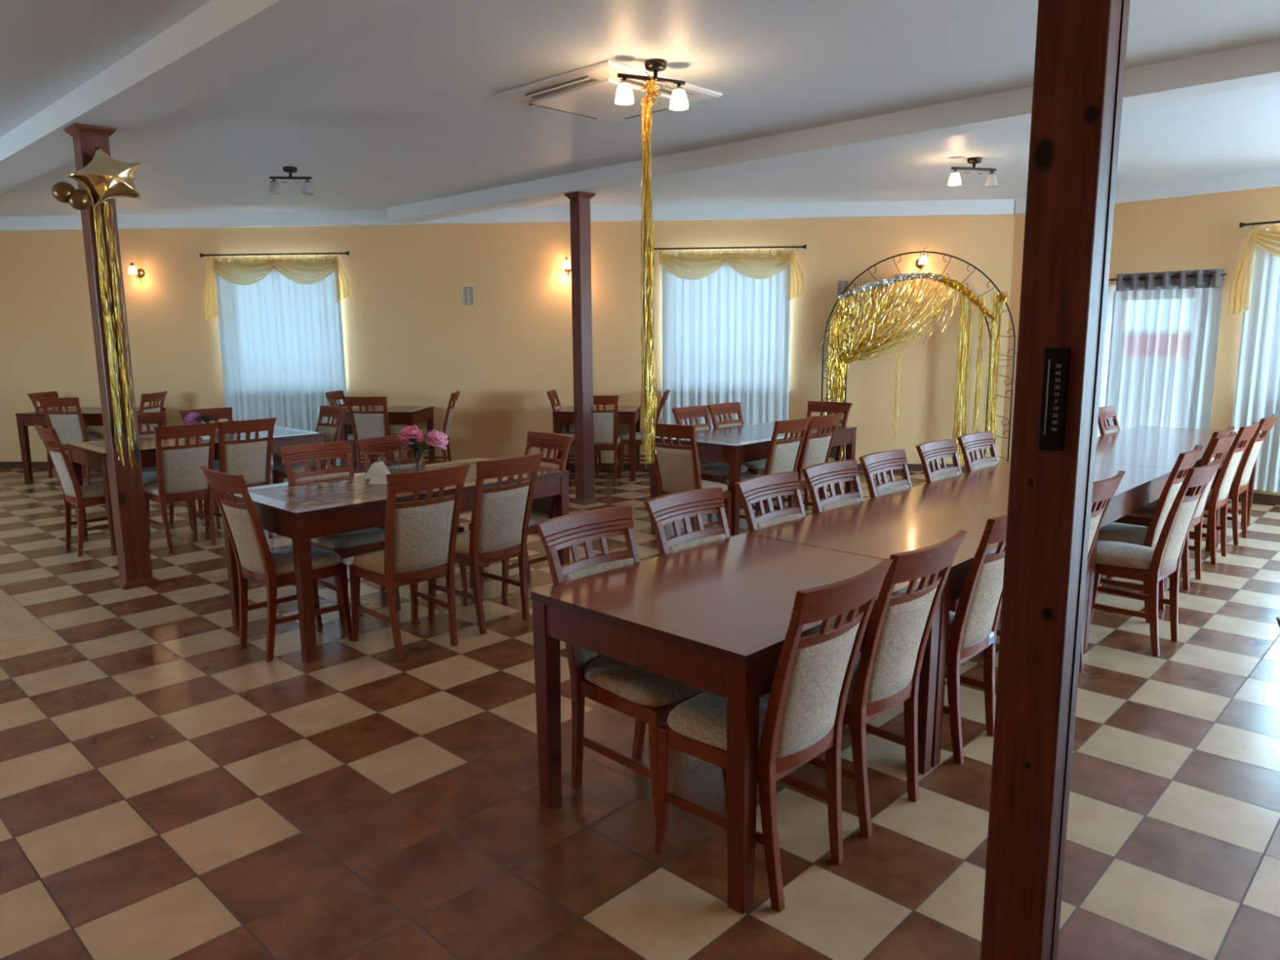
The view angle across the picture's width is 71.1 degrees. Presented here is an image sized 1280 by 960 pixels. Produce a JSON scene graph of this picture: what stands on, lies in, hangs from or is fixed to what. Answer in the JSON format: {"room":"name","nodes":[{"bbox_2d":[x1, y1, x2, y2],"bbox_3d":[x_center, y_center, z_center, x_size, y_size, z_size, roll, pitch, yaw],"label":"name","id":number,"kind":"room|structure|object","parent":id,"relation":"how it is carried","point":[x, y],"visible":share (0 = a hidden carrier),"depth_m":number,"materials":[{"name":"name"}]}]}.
{"room":"restaurant","nodes":[
{"label":"restaurant","id":0,"kind":"room"},
{"bbox_2d":[0,200,1015,463],"bbox_3d":[-2.944,-1.648,10.768,14.260,3.030,0.320,0,9,4],"label":"wall","id":1,"kind":"structure","parent":0,"point":[410,339],"depth_m":10.48,"materials":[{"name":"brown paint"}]},
{"bbox_2d":[0,0,410,193],"bbox_3d":[-2.609,-2.121,4.800,16.903,0.150,0.350,8,13,43],"label":"beam","id":2,"kind":"structure","parent":1,"relation":"attached to","point":[220,44],"depth_m":4.33,"materials":[{"name":"white paint"}]},
{"bbox_2d":[199,250,349,258],"bbox_3d":[-4.263,-2.629,10.475,1.780,0.072,0.117,0,9,4],"label":"curtain rod","id":3,"kind":"object","parent":1,"relation":"attached to","point":[201,255],"visible":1,"depth_m":10.44,"materials":[{"name":"brown metal"}]},
{"bbox_2d":[202,255,348,319],"bbox_3d":[-4.256,-2.241,10.465,1.780,0.720,0.063,0,9,4],"label":"swag valance","id":4,"kind":"object","parent":3,"relation":"hanging from","point":[275,265],"visible":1,"depth_m":10.43,"materials":[{"name":"fabric"}]},
{"bbox_2d":[213,257,351,466],"bbox_3d":[-4.236,-1.380,10.648,1.513,2.440,0.068,0,9,4],"label":"sheer curtain","id":5,"kind":"object","parent":3,"relation":"hanging from","point":[281,335],"visible":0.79,"depth_m":10.61,"materials":[{"name":"white fabric"}]},
{"bbox_2d":[0,461,966,471],"bbox_3d":[-2.954,-0.168,10.846,14.240,0.085,0.012,0,9,4],"label":"baseboard","id":6,"kind":"structure","parent":1,"relation":"attached to","point":[605,466],"depth_m":10.66,"materials":[{"name":"wood"}]},
{"bbox_2d":[0,199,1014,231],"bbox_3d":[-2.988,-3.032,10.343,14.220,0.160,0.070,0,9,4],"label":"trim","id":7,"kind":"structure","parent":1,"relation":"attached to","point":[980,206],"depth_m":10.18,"materials":[{"name":"white paint"}]},
{"bbox_2d":[653,244,806,253],"bbox_3d":[0.974,-2.610,10.114,1.780,0.072,0.117,0,9,4],"label":"curtain rod","id":8,"kind":"object","parent":1,"relation":"attached to","point":[804,246],"visible":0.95,"depth_m":10.07,"materials":[{"name":"brown metal"}]},
{"bbox_2d":[661,251,791,462],"bbox_3d":[0.982,-1.351,10.292,1.465,2.460,0.067,0,9,4],"label":"sheer curtain","id":9,"kind":"object","parent":8,"relation":"hanging from","point":[726,332],"visible":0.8,"depth_m":10.24,"materials":[{"name":"white fabric"}]},
{"bbox_2d":[658,251,804,301],"bbox_3d":[1.027,-2.297,10.095,1.630,0.570,0.068,0,9,5],"label":"swag valance","id":10,"kind":"object","parent":8,"relation":"hanging from","point":[792,252],"visible":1,"depth_m":10.05,"materials":[{"name":"fabric"}]},
{"bbox_2d":[386,40,1279,222],"bbox_3d":[1.706,-2.357,6.021,12.383,0.150,0.270,8,13,43],"label":"beam","id":11,"kind":"structure","parent":1,"relation":"attached to","point":[1256,65],"depth_m":6.04,"materials":[{"name":"white paint"}]},
{"bbox_2d":[0,468,1279,959],"bbox_3d":[-1.669,0.545,7.109,18.959,0.120,13.743,8,13,43],"label":"floor","id":12,"kind":"structure","parent":0,"point":[170,789],"depth_m":3.17,"materials":[{"name":"tile"}]},
{"bbox_2d":[26,391,101,475],"bbox_3d":[-6.826,-0.558,10.671,0.599,0.970,0.454,0,9,4],"label":"dining chair","id":13,"kind":"object","parent":12,"relation":"on","point":[33,396],"visible":0.3,"depth_m":10.58,"materials":[{"name":"brown wood"}]},
{"bbox_2d":[36,397,104,484],"bbox_3d":[-6.278,-0.453,10.013,0.454,0.970,0.599,0,9,4],"label":"dining chair","id":14,"kind":"object","parent":12,"relation":"on","point":[69,427],"visible":0.64,"depth_m":9.79,"materials":[{"name":"beige fabric"}]},
{"bbox_2d":[33,424,108,556],"bbox_3d":[-4.204,0.057,6.840,0.454,0.970,0.599,8,13,43],"label":"dining chair","id":15,"kind":"object","parent":12,"relation":"on","point":[81,496],"visible":0.77,"depth_m":6.67,"materials":[{"name":"brown wood"}]},
{"bbox_2d":[15,407,166,480],"bbox_3d":[-6.388,-0.435,10.524,1.250,0.770,0.830,0,9,4],"label":"dining table","id":16,"kind":"object","parent":12,"relation":"on","point":[92,416],"visible":0.38,"depth_m":10.14,"materials":[{"name":"brown wood"}]},
{"bbox_2d":[63,122,159,590],"bbox_3d":[-3.356,-0.732,5.716,0.214,2.880,0.224,8,13,43],"label":"wooden post","id":17,"kind":"object","parent":12,"relation":"on","point":[126,491],"visible":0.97,"depth_m":5.70,"materials":[{"name":"brown wood"}]},
{"bbox_2d":[65,129,141,208],"bbox_3d":[-3.235,-1.879,5.401,0.240,0.491,0.422,8,13,43],"label":"star balloon","id":18,"kind":"object","parent":17,"relation":"attached to","point":[104,178],"visible":1,"depth_m":5.33,"materials":[{"name":"gold metal"}]},
{"bbox_2d":[51,181,75,203],"bbox_3d":[-3.404,-1.700,5.292,0.126,0.123,0.122,2,10,14],"label":"balloon","id":19,"kind":"object","parent":18,"relation":"attached to","point":[61,191],"visible":0.89,"depth_m":5.25,"materials":[{"name":"brown metal"}]},
{"bbox_2d":[68,189,91,210],"bbox_3d":[-3.328,-1.665,5.319,0.126,0.123,0.122,2,10,14],"label":"balloon","id":20,"kind":"object","parent":18,"relation":"attached to","point":[79,199],"visible":1,"depth_m":5.28,"materials":[{"name":"brown metal"}]},
{"bbox_2d":[93,201,136,475],"bbox_3d":[-3.290,-0.866,5.630,0.034,1.709,0.127,8,13,43],"label":"strands","id":21,"kind":"object","parent":17,"relation":"hanging from","point":[106,319],"visible":0.98,"depth_m":5.61,"materials":[{"name":"gold metal"}]},
{"bbox_2d":[138,391,167,431],"bbox_3d":[-5.896,-0.540,10.518,0.599,0.970,0.454,0,9,4],"label":"dining chair","id":22,"kind":"object","parent":12,"relation":"on","point":[153,397],"visible":0.32,"depth_m":10.39,"materials":[{"name":"brown wood"}]},
{"bbox_2d":[136,411,192,530],"bbox_3d":[-4.118,-0.064,7.567,0.599,0.970,0.454,8,13,43],"label":"dining chair","id":23,"kind":"object","parent":12,"relation":"on","point":[149,474],"visible":0.28,"depth_m":7.69,"materials":[{"name":"brown wood"}]},
{"bbox_2d":[143,422,217,552],"bbox_3d":[-3.563,0.036,6.934,0.599,0.970,0.454,8,13,43],"label":"dining chair","id":24,"kind":"object","parent":12,"relation":"on","point":[180,477],"visible":0.96,"depth_m":6.78,"materials":[{"name":"brown wood"}]},
{"bbox_2d":[66,426,325,554],"bbox_3d":[-3.703,0.026,7.615,0.920,0.770,1.740,8,13,43],"label":"dining table","id":25,"kind":"object","parent":12,"relation":"on","point":[90,454],"visible":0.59,"depth_m":7.23,"materials":[{"name":"brown wood"}]},
{"bbox_2d":[178,407,232,526],"bbox_3d":[-3.724,-0.135,7.973,0.599,0.970,0.454,8,13,43],"label":"dining chair","id":26,"kind":"object","parent":12,"relation":"on","point":[224,412],"visible":0.15,"depth_m":8.05,"materials":[{"name":"brown wood"}]},
{"bbox_2d":[203,417,276,536],"bbox_3d":[-3.249,-0.020,7.258,0.599,0.970,0.454,8,13,43],"label":"dining chair","id":27,"kind":"object","parent":12,"relation":"on","point":[251,459],"visible":0.63,"depth_m":7.08,"materials":[{"name":"beige fabric"}]},
{"bbox_2d":[200,466,352,662],"bbox_3d":[-1.883,0.401,4.656,0.454,0.970,0.599,8,13,43],"label":"dining chair","id":28,"kind":"object","parent":12,"relation":"on","point":[255,562],"visible":0.94,"depth_m":4.51,"materials":[{"name":"brown wood"}]},
{"bbox_2d":[271,405,346,484],"bbox_3d":[-2.979,-0.163,8.111,0.454,0.970,0.599,8,13,43],"label":"dining chair","id":29,"kind":"object","parent":12,"relation":"on","point":[331,431],"visible":0.42,"depth_m":8.10,"materials":[{"name":"brown wood"}]},
{"bbox_2d":[277,440,400,625],"bbox_3d":[-1.779,0.288,5.330,0.599,0.970,0.454,8,13,42],"label":"dining chair","id":30,"kind":"object","parent":12,"relation":"on","point":[352,544],"visible":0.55,"depth_m":5.28,"materials":[{"name":"brown wood"}]},
{"bbox_2d":[324,390,386,471],"bbox_3d":[-3.280,-0.541,10.407,0.599,0.970,0.454,0,9,4],"label":"dining chair","id":31,"kind":"object","parent":12,"relation":"on","point":[332,396],"visible":0.34,"depth_m":10.42,"materials":[{"name":"brown wood"}]},
{"bbox_2d":[344,396,400,473],"bbox_3d":[-2.884,-0.445,9.809,0.454,0.970,0.599,0,9,4],"label":"dining chair","id":32,"kind":"object","parent":12,"relation":"on","point":[366,424],"visible":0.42,"depth_m":9.58,"materials":[{"name":"brown wood"}]},
{"bbox_2d":[337,405,435,467],"bbox_3d":[-2.914,-0.440,10.388,0.860,0.770,0.780,0,9,4],"label":"dining table","id":33,"kind":"object","parent":12,"relation":"on","point":[409,415],"visible":0.46,"depth_m":10.06,"materials":[{"name":"brown wood"}]},
{"bbox_2d":[222,457,569,662],"bbox_3d":[-1.388,0.382,5.361,0.920,0.770,1.780,8,13,43],"label":"dining table","id":34,"kind":"object","parent":12,"relation":"on","point":[300,511],"visible":0.48,"depth_m":4.72,"materials":[{"name":"brown wood"}]},
{"bbox_2d":[364,461,390,484],"bbox_3d":[-1.514,-0.043,5.187,0.171,0.126,0.058,1,9,6],"label":"napkin holder","id":35,"kind":"object","parent":34,"relation":"on","point":[377,472],"visible":0.9,"depth_m":5.17,"materials":[{"name":"paper"}]},
{"bbox_2d":[397,424,448,469],"bbox_3d":[-1.380,-0.208,5.695,0.307,0.282,0.237,0,9,2],"label":"flowers","id":36,"kind":"object","parent":34,"relation":"on","point":[411,434],"visible":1,"depth_m":5.68,"materials":[{"name":"pink plant"}]},
{"bbox_2d":[349,463,470,662],"bbox_3d":[-1.204,0.397,4.648,0.454,0.970,0.599,-9,13,-43],"label":"dining chair","id":37,"kind":"object","parent":12,"relation":"on","point":[420,536],"visible":1,"depth_m":4.50,"materials":[{"name":"beige fabric"}]},
{"bbox_2d":[355,435,468,592],"bbox_3d":[-1.438,0.227,5.682,0.454,0.970,0.599,-9,13,-43],"label":"dining chair","id":38,"kind":"object","parent":12,"relation":"on","point":[378,445],"visible":0.23,"depth_m":5.75,"materials":[{"name":"brown wood"}]},
{"bbox_2d":[407,390,460,462],"bbox_3d":[-2.339,-0.515,10.204,0.599,0.970,0.454,-1,9,-4],"label":"dining chair","id":39,"kind":"object","parent":12,"relation":"on","point":[454,396],"visible":0.52,"depth_m":10.07,"materials":[{"name":"brown wood"}]},
{"bbox_2d":[428,452,544,635],"bbox_3d":[-0.875,0.329,5.043,0.599,0.970,0.454,8,12,40],"label":"dining chair","id":40,"kind":"object","parent":12,"relation":"on","point":[500,518],"visible":0.91,"depth_m":4.89,"materials":[{"name":"brown wood"}]},
{"bbox_2d":[468,431,573,599],"bbox_3d":[-0.762,0.206,5.779,0.599,0.970,0.454,-9,13,-43],"label":"dining chair","id":41,"kind":"object","parent":12,"relation":"on","point":[543,508],"visible":0.45,"depth_m":5.78,"materials":[{"name":"brown wood"}]},
{"bbox_2d":[546,389,602,477],"bbox_3d":[-0.755,-0.535,10.252,0.599,0.970,0.454,0,9,4],"label":"dining chair","id":42,"kind":"object","parent":12,"relation":"on","point":[552,394],"visible":0.48,"depth_m":10.24,"materials":[{"name":"brown wood"}]},
{"bbox_2d":[564,191,599,505],"bbox_3d":[-0.540,-1.204,8.434,0.194,2.880,0.204,8,13,43],"label":"wooden post","id":43,"kind":"object","parent":12,"relation":"on","point":[580,202],"visible":1,"depth_m":8.38,"materials":[{"name":"brown wood"}]},
{"bbox_2d":[552,405,639,480],"bbox_3d":[-0.475,-0.431,10.220,0.910,0.770,0.780,0,9,4],"label":"dining table","id":44,"kind":"object","parent":12,"relation":"on","point":[627,415],"visible":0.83,"depth_m":9.83,"materials":[{"name":"brown wood"}]},
{"bbox_2d":[593,395,621,485],"bbox_3d":[-0.425,-0.448,9.709,0.454,0.970,0.599,0,9,4],"label":"dining chair","id":45,"kind":"object","parent":12,"relation":"on","point":[605,421],"visible":0.59,"depth_m":9.51,"materials":[{"name":"fabric"}]},
{"bbox_2d":[534,505,726,828],"bbox_3d":[-0.015,0.632,3.175,0.599,0.970,0.454,9,13,43],"label":"dining chair","id":46,"kind":"object","parent":12,"relation":"on","point":[631,691],"visible":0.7,"depth_m":3.13,"materials":[{"name":"brown wood"}]},
{"bbox_2d":[617,389,670,477],"bbox_3d":[0.047,-0.532,10.197,0.599,0.970,0.454,0,9,4],"label":"dining chair","id":47,"kind":"object","parent":12,"relation":"on","point":[624,437],"visible":0.56,"depth_m":10.04,"materials":[{"name":"brown wood"}]},
{"bbox_2d":[643,486,730,555],"bbox_3d":[0.365,0.564,3.567,0.599,0.970,0.454,9,13,44],"label":"dining chair","id":48,"kind":"object","parent":12,"relation":"on","point":[662,510],"visible":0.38,"depth_m":3.67,"materials":[{"name":"brown wood"}]},
{"bbox_2d":[651,422,732,537],"bbox_3d":[0.372,0.040,6.731,0.454,0.970,0.599,7,12,39],"label":"dining chair","id":49,"kind":"object","parent":12,"relation":"on","point":[677,467],"visible":0.59,"depth_m":6.54,"materials":[{"name":"brown wood"}]},
{"bbox_2d":[671,404,751,514],"bbox_3d":[0.623,-0.137,7.785,0.599,0.970,0.454,8,13,43],"label":"dining chair","id":50,"kind":"object","parent":12,"relation":"on","point":[711,471],"visible":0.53,"depth_m":7.75,"materials":[{"name":"brown wood"}]},
{"bbox_2d":[530,533,941,914],"bbox_3d":[0.366,0.730,3.179,0.900,0.770,1.172,8,13,43],"label":"dining table","id":51,"kind":"object","parent":12,"relation":"on","point":[713,617],"visible":0.8,"depth_m":2.87,"materials":[{"name":"brown wood"}]},
{"bbox_2d":[706,401,766,506],"bbox_3d":[0.954,-0.196,8.127,0.599,0.970,0.454,8,13,43],"label":"dining chair","id":52,"kind":"object","parent":12,"relation":"on","point":[756,467],"visible":0.37,"depth_m":8.17,"materials":[{"name":"brown wood"}]},
{"bbox_2d":[649,420,856,536],"bbox_3d":[1.011,-0.035,7.763,0.900,0.770,1.760,8,13,43],"label":"dining table","id":53,"kind":"object","parent":12,"relation":"on","point":[734,446],"visible":0.5,"depth_m":7.13,"materials":[{"name":"brown wood"}]},
{"bbox_2d":[723,416,812,530],"bbox_3d":[0.983,-0.009,6.995,0.599,0.970,0.454,8,13,43],"label":"dining chair","id":54,"kind":"object","parent":12,"relation":"on","point":[783,455],"visible":0.56,"depth_m":6.78,"materials":[{"name":"beige fabric"}]},
{"bbox_2d":[653,558,893,912],"bbox_3d":[0.389,0.709,2.691,0.599,0.970,0.454,8,13,43],"label":"dining chair","id":55,"kind":"object","parent":12,"relation":"on","point":[801,718],"visible":0.84,"depth_m":2.54,"materials":[{"name":"brown wood"}]},
{"bbox_2d":[734,471,847,726],"bbox_3d":[0.765,0.492,3.980,0.599,0.970,0.454,8,13,43],"label":"dining chair","id":56,"kind":"object","parent":12,"relation":"on","point":[757,489],"visible":0.27,"depth_m":4.08,"materials":[{"name":"brown wood"}]},
{"bbox_2d":[755,412,842,515],"bbox_3d":[1.294,-0.064,7.316,0.599,0.970,0.454,8,13,43],"label":"dining chair","id":57,"kind":"object","parent":12,"relation":"on","point":[815,449],"visible":0.47,"depth_m":7.10,"materials":[{"name":"brown wood"}]},
{"bbox_2d":[796,400,852,514],"bbox_3d":[1.597,-0.213,8.199,0.454,0.970,0.599,8,13,41],"label":"dining chair","id":58,"kind":"object","parent":12,"relation":"on","point":[835,407],"visible":0.2,"depth_m":8.25,"materials":[{"name":"brown wood"}]},
{"bbox_2d":[801,459,863,513],"bbox_3d":[1.125,0.428,4.351,0.599,0.970,0.454,9,13,44],"label":"dining chair","id":59,"kind":"object","parent":12,"relation":"on","point":[820,475],"visible":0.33,"depth_m":4.46,"materials":[{"name":"brown wood"}]},
{"bbox_2d":[756,529,967,838],"bbox_3d":[0.737,0.645,3.057,0.599,0.970,0.454,9,13,44],"label":"dining chair","id":60,"kind":"object","parent":12,"relation":"on","point":[886,675],"visible":0.77,"depth_m":2.87,"materials":[{"name":"brown wood"}]},
{"bbox_2d":[858,448,959,612],"bbox_3d":[1.491,0.363,4.728,0.599,0.970,0.454,8,13,43],"label":"dining chair","id":61,"kind":"object","parent":12,"relation":"on","point":[872,464],"visible":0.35,"depth_m":4.83,"materials":[{"name":"brown wood"}]},
{"bbox_2d":[821,247,1015,463],"bbox_3d":[3.082,-1.294,9.941,2.104,2.509,0.320,0,9,4],"label":"arch","id":62,"kind":"object","parent":12,"relation":"on","point":[922,251],"visible":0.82,"depth_m":9.86,"materials":[{"name":"brown metal"}]},
{"bbox_2d":[817,271,1008,460],"bbox_3d":[2.970,-1.169,9.923,2.076,2.228,0.120,0,9,4],"label":"fringe","id":63,"kind":"object","parent":62,"relation":"attached to","point":[842,356],"visible":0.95,"depth_m":9.85,"materials":[{"name":"gold metal"}]},
{"bbox_2d":[951,289,973,466],"bbox_3d":[3.572,-1.111,9.917,0.146,1.950,0.060,0,9,5],"label":"bunch","id":64,"kind":"object","parent":62,"relation":"hanging from","point":[962,376],"visible":0.89,"depth_m":9.90,"materials":[{"name":"gold metal"}]},
{"bbox_2d":[971,297,985,433],"bbox_3d":[3.741,-1.194,9.892,0.067,1.620,0.061,1,10,9],"label":"bunch","id":65,"kind":"object","parent":62,"relation":"hanging from","point":[978,374],"visible":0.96,"depth_m":9.88,"materials":[{"name":"gold metal"}]},
{"bbox_2d":[982,292,1002,448],"bbox_3d":[3.893,-1.193,9.880,0.137,1.720,0.061,1,10,11],"label":"bunch","id":66,"kind":"object","parent":62,"relation":"hanging from","point":[993,388],"visible":0.92,"depth_m":9.87,"materials":[{"name":"gold metal"}]},
{"bbox_2d":[744,484,1096,767],"bbox_3d":[1.357,0.553,4.200,0.900,0.770,1.681,8,13,43],"label":"dining table","id":67,"kind":"object","parent":12,"relation":"on","point":[924,515],"visible":0.27,"depth_m":3.92,"materials":[{"name":"brown wood"}]},
{"bbox_2d":[848,515,1007,764],"bbox_3d":[1.204,0.561,3.547,0.599,0.970,0.454,8,13,42],"label":"dining chair","id":68,"kind":"object","parent":12,"relation":"on","point":[972,628],"visible":0.53,"depth_m":3.36,"materials":[{"name":"brown wood"}]},
{"bbox_2d":[915,439,1001,613],"bbox_3d":[1.926,0.285,5.177,0.599,0.970,0.454,9,13,43],"label":"dining chair","id":69,"kind":"object","parent":12,"relation":"on","point":[932,451],"visible":0.2,"depth_m":5.29,"materials":[{"name":"brown wood"}]},
{"bbox_2d":[956,431,999,472],"bbox_3d":[2.300,0.218,5.562,0.599,0.970,0.454,9,13,44],"label":"dining chair","id":70,"kind":"object","parent":12,"relation":"on","point":[970,442],"visible":0.23,"depth_m":5.67,"materials":[{"name":"brown wood"}]},
{"bbox_2d":[961,471,1124,669],"bbox_3d":[1.912,0.437,4.262,0.599,0.970,0.454,8,13,43],"label":"dining chair","id":71,"kind":"object","parent":12,"relation":"on","point":[1103,492],"visible":0.27,"depth_m":4.04,"materials":[{"name":"brown wood"}]},
{"bbox_2d":[925,460,1172,651],"bbox_3d":[2.449,0.358,5.326,0.900,0.770,1.479,8,13,43],"label":"dining table","id":72,"kind":"object","parent":12,"relation":"on","point":[1140,486],"visible":0.13,"depth_m":5.09,"materials":[{"name":"brown wood"}]},
{"bbox_2d":[980,0,1129,959],"bbox_3d":[0.842,-0.118,1.816,0.194,2.880,0.180,8,13,43],"label":"wooden post","id":73,"kind":"object","parent":12,"relation":"on","point":[1081,48],"visible":0.98,"depth_m":1.79,"materials":[{"name":"brown wood"}]},
{"bbox_2d":[1038,347,1070,451],"bbox_3d":[0.809,-0.157,1.750,0.046,0.200,0.015,8,13,43],"label":"thermometer","id":74,"kind":"object","parent":73,"relation":"attached to","point":[1056,360],"visible":1,"depth_m":1.75,"materials":[{"name":"black plastic"}]},
{"bbox_2d":[1097,406,1119,435],"bbox_3d":[4.054,-0.095,7.371,0.599,0.970,0.454,8,13,43],"label":"dining chair","id":75,"kind":"object","parent":12,"relation":"on","point":[1106,413],"visible":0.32,"depth_m":7.51,"materials":[{"name":"brown wood"}]},
{"bbox_2d":[1097,444,1203,622],"bbox_3d":[2.832,0.283,5.146,0.599,0.970,0.454,8,12,40],"label":"dining chair","id":76,"kind":"object","parent":12,"relation":"on","point":[1148,536],"visible":0.59,"depth_m":4.96,"materials":[{"name":"brown wood"}]},
{"bbox_2d":[1090,458,1221,657],"bbox_3d":[2.595,0.369,4.638,0.454,0.970,0.599,-9,13,-43],"label":"dining chair","id":77,"kind":"object","parent":12,"relation":"on","point":[1113,558],"visible":0.8,"depth_m":4.49,"materials":[{"name":"beige fabric"}]},
{"bbox_2d":[1094,437,1226,589],"bbox_3d":[3.446,0.180,6.355,0.900,0.770,1.395,8,13,43],"label":"dining table","id":78,"kind":"object","parent":12,"relation":"on","point":[1117,451],"visible":0.17,"depth_m":6.28,"materials":[{"name":"brown wood"}]},
{"bbox_2d":[1106,431,1236,590],"bbox_3d":[3.433,0.175,5.774,0.599,0.970,0.454,8,13,43],"label":"dining chair","id":79,"kind":"object","parent":12,"relation":"on","point":[1142,516],"visible":0.48,"depth_m":5.68,"materials":[{"name":"brown wood"}]},
{"bbox_2d":[1097,425,1260,549],"bbox_3d":[4.354,0.018,7.291,0.900,0.770,1.227,8,13,43],"label":"dining table","id":80,"kind":"object","parent":12,"relation":"on","point":[1140,433],"visible":0.21,"depth_m":7.29,"materials":[{"name":"brown wood"}]},
{"bbox_2d":[1124,426,1235,575],"bbox_3d":[3.638,0.119,6.099,0.599,0.970,0.454,8,13,43],"label":"dining chair","id":81,"kind":"object","parent":12,"relation":"on","point":[1225,433],"visible":0.12,"depth_m":5.78,"materials":[{"name":"brown wood"}]},
{"bbox_2d":[1146,422,1259,564],"bbox_3d":[3.982,0.073,6.361,0.599,0.970,0.454,8,13,43],"label":"dining chair","id":82,"kind":"object","parent":12,"relation":"on","point":[1218,496],"visible":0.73,"depth_m":6.17,"materials":[{"name":"beige fabric"}]},
{"bbox_2d":[1203,413,1278,545],"bbox_3d":[4.507,-0.023,6.916,0.599,0.970,0.454,8,13,43],"label":"dining chair","id":83,"kind":"object","parent":12,"relation":"on","point":[1240,483],"visible":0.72,"depth_m":6.72,"materials":[{"name":"brown wood"}]},
{"bbox_2d":[0,0,1279,216],"bbox_3d":[-1.693,-2.602,6.588,18.959,0.200,13.743,8,13,43],"label":"ceiling","id":84,"kind":"structure","parent":0,"point":[401,106],"depth_m":5.45,"materials":[{"name":"white paint"}]},
{"bbox_2d":[268,166,314,195],"bbox_3d":[-2.983,-2.555,7.649,0.376,0.217,0.119,-2,10,-8],"label":"ceiling lamp","id":85,"kind":"object","parent":84,"relation":"attached to","point":[274,188],"visible":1,"depth_m":7.63,"materials":[{"name":"brown metal"}]},
{"bbox_2d":[496,60,722,123],"bbox_3d":[-0.179,-2.276,5.343,0.956,0.057,0.956,8,13,43],"label":"air conditioner","id":86,"kind":"object","parent":84,"relation":"attached to","point":[593,92],"visible":0.95,"depth_m":5.20,"materials":[{"name":"white plastic"}]},
{"bbox_2d":[531,79,688,121],"bbox_3d":[-0.179,-2.257,5.347,0.670,0.018,0.670,8,13,43],"label":"grille","id":87,"kind":"object","parent":86,"relation":"attached to","point":[600,99],"depth_m":5.28,"materials":[{"name":"white plastic"}]},
{"bbox_2d":[617,58,685,101],"bbox_3d":[0.067,-2.096,4.735,0.419,0.217,0.121,-5,10,-24],"label":"ceiling lamp","id":88,"kind":"object","parent":84,"relation":"attached to","point":[655,65],"visible":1,"depth_m":4.70,"materials":[{"name":"brown metal"}]},
{"bbox_2d":[638,71,661,107],"bbox_3d":[0.050,-2.055,4.733,0.113,0.185,0.116,8,13,43],"label":"knot","id":89,"kind":"object","parent":88,"relation":"attached to","point":[651,91],"visible":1,"depth_m":4.73,"materials":[{"name":"gold metal"}]},
{"bbox_2d":[640,97,656,469],"bbox_3d":[0.045,-1.039,4.903,0.089,1.979,0.075,-6,11,-29],"label":"streamer","id":90,"kind":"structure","parent":89,"relation":"hanging from","point":[647,429],"depth_m":4.89,"materials":[{"name":"gold metal"}]},
{"bbox_2d":[951,156,997,186],"bbox_3d":[2.786,-2.570,7.471,0.446,0.217,0.120,-3,10,-14],"label":"ceiling lamp","id":91,"kind":"object","parent":84,"relation":"attached to","point":[991,180],"visible":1,"depth_m":7.47,"materials":[{"name":"brown metal"}]},
{"bbox_2d":[1000,186,1279,495],"bbox_3d":[6.588,-1.179,7.493,0.320,3.030,7.200,-8,12,-39],"label":"wall","id":92,"kind":"structure","parent":0,"point":[1202,231],"depth_m":8.59,"materials":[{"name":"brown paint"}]},
{"bbox_2d":[1097,285,1167,436],"bbox_3d":[5.219,-0.950,9.142,0.150,2.052,0.992,-8,12,-39],"label":"door","id":93,"kind":"structure","parent":92,"relation":"in","point":[1111,289],"depth_m":9.36,"materials":[{"name":"white plastic"}]},
{"bbox_2d":[1014,166,1279,214],"bbox_3d":[6.437,-2.571,7.124,0.070,0.160,7.170,-8,12,-39],"label":"trim","id":94,"kind":"structure","parent":92,"relation":"attached to","point":[1265,177],"depth_m":8.47,"materials":[{"name":"white paint"}]},
{"bbox_2d":[1108,273,1226,284],"bbox_3d":[5.145,-1.966,8.772,0.107,0.058,1.080,-8,12,-39],"label":"curtain rod","id":95,"kind":"object","parent":92,"relation":"attached to","point":[1223,274],"visible":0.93,"depth_m":8.68,"materials":[{"name":"brown metal"}]},
{"bbox_2d":[1105,268,1224,431],"bbox_3d":[5.147,-0.975,8.886,0.079,2.135,0.990,-8,12,-39],"label":"door curtain","id":96,"kind":"object","parent":95,"relation":"hanging from","point":[1163,346],"visible":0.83,"depth_m":8.81,"materials":[{"name":"grey fabric"}]},
{"bbox_2d":[1228,493,1279,505],"bbox_3d":[6.472,0.292,7.629,0.012,0.085,7.200,-8,12,-39],"label":"baseboard","id":97,"kind":"structure","parent":92,"relation":"attached to","point":[1257,497],"depth_m":8.36,"materials":[{"name":"wood"}]},
{"bbox_2d":[1239,220,1279,229],"bbox_3d":[6.147,-2.217,7.502,0.117,0.072,1.930,-8,12,-39],"label":"curtain rod","id":98,"kind":"object","parent":92,"relation":"attached to","point":[1241,224],"visible":1,"depth_m":8.11,"materials":[{"name":"brown metal"}]},
{"bbox_2d":[1227,228,1279,314],"bbox_3d":[6.047,-1.813,7.587,0.065,0.780,1.790,-8,12,-40],"label":"swag valance","id":99,"kind":"object","parent":98,"relation":"hanging from","point":[1255,235],"visible":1,"depth_m":8.12,"materials":[{"name":"fabric"}]},
{"bbox_2d":[1231,227,1279,492],"bbox_3d":[5.757,-1.074,8.124,0.066,2.370,0.583,-8,12,-39],"label":"sheer curtain","id":100,"kind":"object","parent":98,"relation":"hanging from","point":[1257,384],"visible":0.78,"depth_m":8.20,"materials":[{"name":"white fabric"}]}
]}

